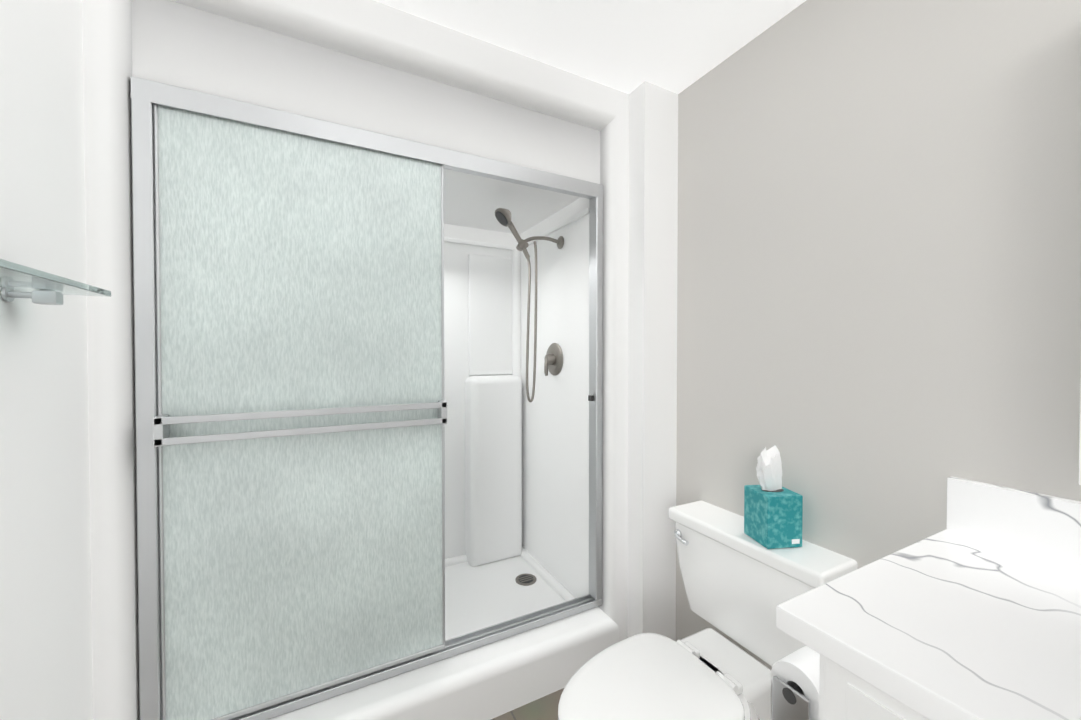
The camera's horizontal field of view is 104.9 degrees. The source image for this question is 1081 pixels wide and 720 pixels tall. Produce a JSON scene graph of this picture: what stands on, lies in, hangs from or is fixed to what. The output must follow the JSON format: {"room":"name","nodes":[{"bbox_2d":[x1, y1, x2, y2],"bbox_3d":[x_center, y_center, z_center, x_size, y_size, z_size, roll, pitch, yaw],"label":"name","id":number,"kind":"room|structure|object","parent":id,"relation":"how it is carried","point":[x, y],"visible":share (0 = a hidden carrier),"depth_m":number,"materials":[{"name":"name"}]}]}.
{"room":"bathroom","nodes":[
{"label":"bathroom","id":0,"kind":"room"},
{"bbox_2d":[0,0,92,719],"bbox_3d":[-0.808,0.078,0.314,0.100,2.430,3.620,0,1,-28],"label":"wall","id":1,"kind":"structure","parent":0,"point":[46,670],"depth_m":0.88,"materials":[{"name":"white paint"}]},
{"bbox_2d":[0,259,110,304],"bbox_3d":[-0.798,-0.127,0.536,0.124,0.048,0.710,0,1,-28],"label":"glass shelf","id":2,"kind":"object","parent":1,"relation":"attached to","point":[36,286],"visible":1,"depth_m":0.76,"materials":[{"name":"clear glass"}]},
{"bbox_2d":[82,0,139,719],"bbox_3d":[-1.126,0.119,1.107,0.070,2.325,0.120,0,1,-28],"label":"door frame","id":3,"kind":"structure","parent":1,"relation":"attached to","point":[107,45],"depth_m":1.06,"materials":[{"name":"white paint"}]},
{"bbox_2d":[171,0,628,130],"bbox_3d":[-0.316,-1.080,1.514,1.900,0.150,0.120,0,1,-28],"label":"wall","id":4,"kind":"structure","parent":0,"point":[381,33],"depth_m":1.43,"materials":[{"name":"white paint"}]},
{"bbox_2d":[131,0,599,183],"bbox_3d":[-0.430,-0.890,1.497,1.560,0.250,0.048,0,1,-28],"label":"header","id":5,"kind":"object","parent":4,"relation":"attached to","point":[183,46],"visible":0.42,"depth_m":1.35,"materials":[{"name":"white paint"}]},
{"bbox_2d":[598,115,628,641],"bbox_3d":[0.398,0.107,1.904,0.290,2.325,0.120,0,1,-28],"label":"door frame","id":6,"kind":"structure","parent":4,"relation":"attached to","point":[614,157],"depth_m":1.81,"materials":[{"name":"white paint"}]},
{"bbox_2d":[444,224,517,245],"bbox_3d":[-0.737,0.048,2.337,1.900,2.430,0.100,0,1,-28],"label":"wall","id":7,"kind":"structure","parent":0,"point":[476,234],"depth_m":2.46,"materials":[{"name":"white paint"}]},
{"bbox_2d":[444,169,580,234],"bbox_3d":[-0.626,-0.965,1.872,1.540,0.390,0.800,0,1,-28],"label":"ceiling","id":8,"kind":"structure","parent":0,"point":[473,201],"depth_m":2.04,"materials":[{"name":"white paint"}]},
{"bbox_2d":[491,688,563,719],"bbox_3d":[0.078,1.316,0.796,2.100,0.060,3.620,0,1,-28],"label":"floor","id":9,"kind":"structure","parent":0,"point":[545,707],"depth_m":1.51,"materials":[{"name":"tile"}]},
{"bbox_2d":[268,208,618,719],"bbox_3d":[-0.582,0.293,1.806,1.536,1.955,0.988,0,1,-28],"label":"shower surround","id":10,"kind":"object","parent":9,"relation":"on","point":[516,503],"visible":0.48,"depth_m":2.20,"materials":[{"name":"white plastic"}]},
{"bbox_2d":[495,208,563,401],"bbox_3d":[-0.053,-0.252,2.024,0.353,0.921,0.094,0,1,-28],"label":"shower head","id":11,"kind":"object","parent":10,"relation":"attached to","point":[503,216],"visible":1,"depth_m":2.02},
{"bbox_2d":[544,343,562,375],"bbox_3d":[0.047,-0.004,2.148,0.062,0.170,0.170,0,1,-28],"label":"shower valve","id":12,"kind":"object","parent":10,"relation":"attached to","point":[553,363],"visible":1,"depth_m":2.13,"materials":[{"name":"silver metal"}]},
{"bbox_2d":[558,500,857,719],"bbox_3d":[0.414,0.929,1.264,0.858,0.700,0.570,0,1,-28],"label":"toilet","id":13,"kind":"object","parent":9,"relation":"on","point":[740,585],"visible":0.96,"depth_m":1.26,"materials":[{"name":"white ceramic"}]},
{"bbox_2d":[744,445,802,548],"bbox_3d":[0.743,0.424,1.330,0.118,0.305,0.119,0,1,-8],"label":"tissue box","id":14,"kind":"object","parent":13,"relation":"on","point":[773,513],"visible":1,"depth_m":1.29,"materials":[{"name":"teal cardboard"}]},
{"bbox_2d":[788,629,939,719],"bbox_3d":[1.011,0.879,0.304,0.688,0.830,1.216,0,1,-28],"label":"bathroom vanity","id":15,"kind":"object","parent":9,"relation":"on","point":[845,693],"depth_m":0.63,"materials":[{"name":"white painted wood"},{"name":"white marble"}]},
{"bbox_2d":[770,646,819,719],"bbox_3d":[0.590,0.758,0.881,0.214,0.173,0.200,0,1,-28],"label":"toilet paper roll","id":16,"kind":"object","parent":15,"relation":"attached to","point":[795,685],"visible":0.67,"depth_m":0.91,"materials":[{"name":"white paper"}]},
{"bbox_2d":[776,529,1080,719],"bbox_3d":[0.999,0.443,0.313,0.696,0.039,1.256,0,1,-28],"label":"countertop","id":17,"kind":"structure","parent":15,"relation":"on","point":[962,626],"depth_m":0.66,"materials":[{"name":"white stone"}]},
{"bbox_2d":[520,197,589,239],"bbox_3d":[0.185,0.048,2.311,0.290,2.430,0.800,0,1,-28],"label":"wall","id":18,"kind":"structure","parent":0,"point":[577,206],"depth_m":2.16,"materials":[{"name":"white paint"}]},
{"bbox_2d":[130,76,602,719],"bbox_3d":[-0.411,0.165,1.477,1.534,1.849,0.100,0,1,-28],"label":"shower door frame","id":19,"kind":"object","parent":18,"relation":"attached to","point":[290,402],"visible":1,"depth_m":1.29,"materials":[{"name":"grey metal"}]},
{"bbox_2d":[375,0,805,93],"bbox_3d":[0.078,-1.174,0.759,2.100,0.060,3.620,0,1,-28],"label":"ceiling","id":20,"kind":"structure","parent":0,"point":[630,46],"depth_m":1.46,"materials":[{"name":"white paint"}]},
{"bbox_2d":[627,81,677,641],"bbox_3d":[0.493,0.056,1.829,0.190,2.430,0.100,0,1,-28],"label":"wall","id":21,"kind":"structure","parent":0,"point":[652,311],"depth_m":1.78,"materials":[{"name":"white paint"}]},
{"bbox_2d":[676,0,1080,669],"bbox_3d":[0.965,0.064,1.240,0.100,2.430,3.620,0,1,-28],"label":"wall","id":22,"kind":"structure","parent":0,"point":[878,272],"depth_m":1.16,"materials":[{"name":"grey paint"}]},
{"bbox_2d":[946,477,1080,564],"bbox_3d":[1.295,0.359,0.467,0.026,0.128,1.256,0,1,-28],"label":"backsplash","id":23,"kind":"structure","parent":22,"relation":"attached to","point":[1048,525],"depth_m":0.91,"materials":[{"name":"white stone"}]},
{"bbox_2d":[1079,378,1080,484],"bbox_3d":[1.272,-0.226,0.404,0.119,0.935,0.900,0,1,-28],"label":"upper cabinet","id":24,"kind":"object","parent":22,"relation":"attached to","point":[1080,440],"visible":1,"depth_m":0.78,"materials":[{"name":"white"}]}
]}

